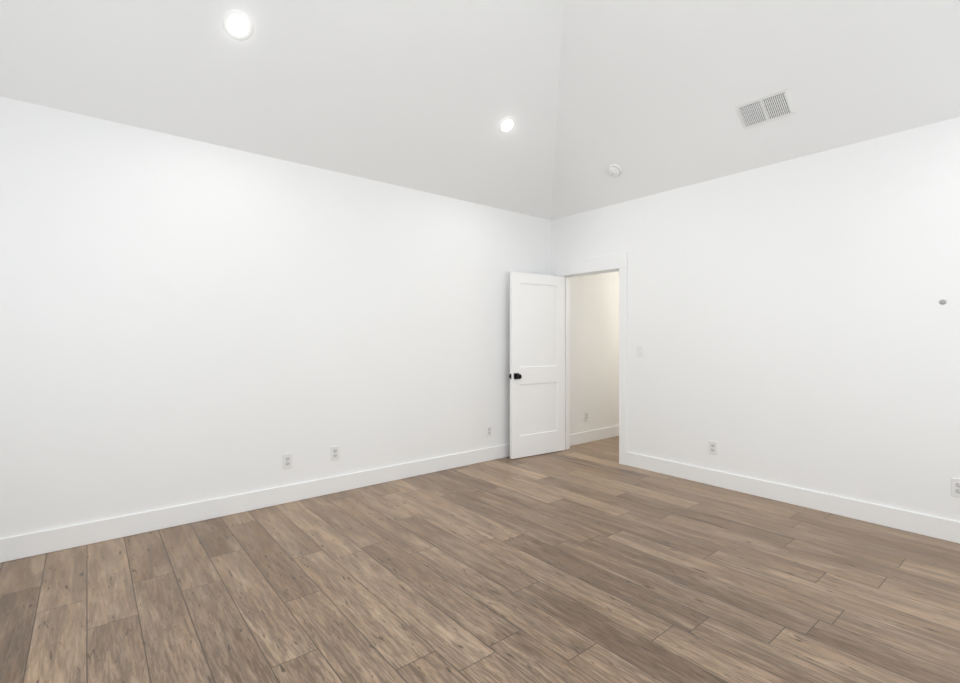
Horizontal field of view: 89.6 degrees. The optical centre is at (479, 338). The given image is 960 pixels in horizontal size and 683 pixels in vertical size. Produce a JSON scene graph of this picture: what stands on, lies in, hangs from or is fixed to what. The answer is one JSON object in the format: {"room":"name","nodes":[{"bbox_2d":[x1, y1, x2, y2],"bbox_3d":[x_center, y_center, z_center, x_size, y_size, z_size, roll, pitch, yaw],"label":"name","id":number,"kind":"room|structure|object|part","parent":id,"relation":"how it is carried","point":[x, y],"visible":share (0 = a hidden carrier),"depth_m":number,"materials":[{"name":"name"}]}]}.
{"room":"empty bedroom","nodes":[
{"label":"empty bedroom","id":0,"kind":"room"},
{"bbox_2d":[0,96,550,538],"bbox_3d":[-1.395,-0.178,4.080,5.721,2.990,0.120,0,0,-39],"label":"wall","id":1,"kind":"structure","parent":0,"point":[184,321],"depth_m":3.57,"materials":[{"name":"paint"}]},
{"bbox_2d":[0,444,509,562],"bbox_3d":[-1.312,1.247,4.061,5.586,0.140,0.015,0,0,-39],"label":"baseboard","id":2,"kind":"structure","parent":1,"relation":"attached to","point":[40,542],"depth_m":3.55,"materials":[{"name":"white wood"}]},
{"bbox_2d":[283,453,291,468],"bbox_3d":[-1.542,0.985,3.877,0.072,0.117,0.009,0,0,-39],"label":"electrical outlet","id":3,"kind":"object","parent":1,"relation":"attached to","point":[287,460],"visible":1,"depth_m":3.87,"materials":[{"name":"plastic"}]},
{"bbox_2d":[331,446,338,459],"bbox_3d":[-1.235,0.980,4.127,0.072,0.117,0.009,0,0,-39],"label":"electrical outlet","id":4,"kind":"object","parent":1,"relation":"attached to","point":[334,452],"visible":1,"depth_m":4.12,"materials":[{"name":"plastic"}]},
{"bbox_2d":[486,425,491,436],"bbox_3d":[0.100,1.000,5.212,0.072,0.117,0.009,0,0,-39],"label":"electrical outlet","id":5,"kind":"object","parent":1,"relation":"attached to","point":[488,431],"visible":1,"depth_m":5.21,"materials":[{"name":"plastic"}]},
{"bbox_2d":[0,436,959,682],"bbox_3d":[1.368,1.347,2.875,8.490,0.060,5.476,0,0,-39],"label":"floor","id":6,"kind":"structure","parent":0,"point":[593,562],"depth_m":2.52,"materials":[{"name":"brown wood"}]},
{"bbox_2d":[0,0,959,219],"bbox_3d":[0.341,-2.201,2.039,5.656,1.557,5.291,0,0,-39],"label":"ceiling","id":7,"kind":"structure","parent":0,"point":[645,96],"depth_m":3.54,"materials":[{"name":"paint"}]},
{"bbox_2d":[222,9,253,39],"bbox_3d":[-1.517,-1.966,3.028,0.177,0.039,0.177,0,-38,-39],"label":"recessed light","id":8,"kind":"object","parent":7,"relation":"in","point":[237,24],"visible":1,"depth_m":3.02,"materials":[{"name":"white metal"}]},
{"bbox_2d":[498,116,515,133],"bbox_3d":[0.244,-1.970,4.454,0.177,0.039,0.177,0,-38,-39],"label":"recessed light","id":9,"kind":"object","parent":7,"relation":"in","point":[507,124],"visible":1,"depth_m":4.44,"materials":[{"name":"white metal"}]},
{"bbox_2d":[608,164,620,176],"bbox_3d":[1.323,-1.644,4.766,0.132,0.044,0.132,0,-38,51],"label":"smoke detector","id":10,"kind":"object","parent":7,"relation":"attached to","point":[614,170],"visible":0.98,"depth_m":4.74,"materials":[{"name":"white plastic"}]},
{"bbox_2d":[735,88,796,129],"bbox_3d":[2.146,-1.716,3.645,0.365,0.013,0.220,0,-38,51],"label":"ceiling vent","id":11,"kind":"object","parent":7,"relation":"in","point":[774,106],"visible":1,"depth_m":3.63,"materials":[{"name":"white metal"}]},
{"bbox_2d":[570,271,618,433],"bbox_3d":[2.002,-0.033,6.726,2.649,2.700,0.120,0,0,-39],"label":"wall","id":12,"kind":"structure","parent":0,"point":[594,345],"depth_m":6.22,"materials":[{"name":"paint"}]},
{"bbox_2d":[585,411,588,420],"bbox_3d":[1.350,0.983,6.112,0.072,0.117,0.009,0,0,-39],"label":"outlet","id":13,"kind":"object","parent":12,"relation":"attached to","point":[586,415],"visible":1,"depth_m":6.11,"materials":[{"name":"plastic"}]},
{"bbox_2d":[570,425,618,445],"bbox_3d":[1.998,1.247,6.635,2.529,0.140,0.015,0,0,-39],"label":"baseboard","id":14,"kind":"structure","parent":12,"relation":"attached to","point":[591,435],"depth_m":6.18,"materials":[{"name":"white wood"}]},
{"bbox_2d":[551,117,959,521],"bbox_3d":[2.560,-0.178,3.844,0.120,2.990,5.476,0,0,-39],"label":"wall","id":15,"kind":"structure","parent":0,"point":[794,322],"depth_m":3.76,"materials":[{"name":"paint"}]},
{"bbox_2d":[509,272,564,458],"bbox_3d":[0.658,0.294,5.465,0.775,2.030,0.174,0,0,-33],"label":"door","id":16,"kind":"structure","parent":15,"relation":"in","point":[537,364],"depth_m":5.44,"materials":[{"name":"paint"}]},
{"bbox_3d":[0.414,0.414,5.244,0.066,0.066,0.070,0,0,-33],"label":"knob","id":17,"kind":"part","parent":16,"relation":"part of","materials":[{"name":"black metal"}]},
{"bbox_2d":[556,252,626,464],"bbox_3d":[1.263,0.212,5.425,0.144,2.210,0.971,0,0,-39],"label":"door frame","id":18,"kind":"structure","parent":15,"relation":"attached to","point":[603,263],"depth_m":5.14,"materials":[{"name":"white wood"}]},
{"bbox_2d":[637,345,642,356],"bbox_3d":[1.617,0.129,4.899,0.013,0.117,0.072,0,0,-39],"label":"rocker light switch","id":19,"kind":"object","parent":15,"relation":"attached to","point":[639,350],"visible":1,"depth_m":4.89,"materials":[{"name":"plastic"}]},
{"bbox_2d":[709,440,716,454],"bbox_3d":[2.083,0.979,4.328,0.009,0.117,0.072,0,0,-39],"label":"electrical outlet","id":20,"kind":"object","parent":15,"relation":"attached to","point":[712,447],"visible":1,"depth_m":4.32,"materials":[{"name":"plastic"}]},
{"bbox_2d":[627,452,959,543],"bbox_3d":[2.842,1.247,3.390,0.015,0.140,4.177,0,0,-39],"label":"baseboard","id":21,"kind":"structure","parent":15,"relation":"attached to","point":[924,524],"depth_m":3.72,"materials":[{"name":"white wood"}]},
{"bbox_2d":[939,299,946,304],"bbox_3d":[3.030,-0.237,3.165,0.007,0.034,0.034,0,0,-39],"label":"anchor","id":22,"kind":"object","parent":15,"relation":"attached to","point":[942,301],"visible":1,"depth_m":3.17,"materials":[{"name":"grey plastic"}]},
{"bbox_2d":[951,478,959,496],"bbox_3d":[3.076,0.963,3.107,0.009,0.117,0.072,0,0,-39],"label":"electrical outlet","id":23,"kind":"object","parent":15,"relation":"attached to","point":[955,487],"visible":1,"depth_m":3.12,"materials":[{"name":"plastic"}]}
]}

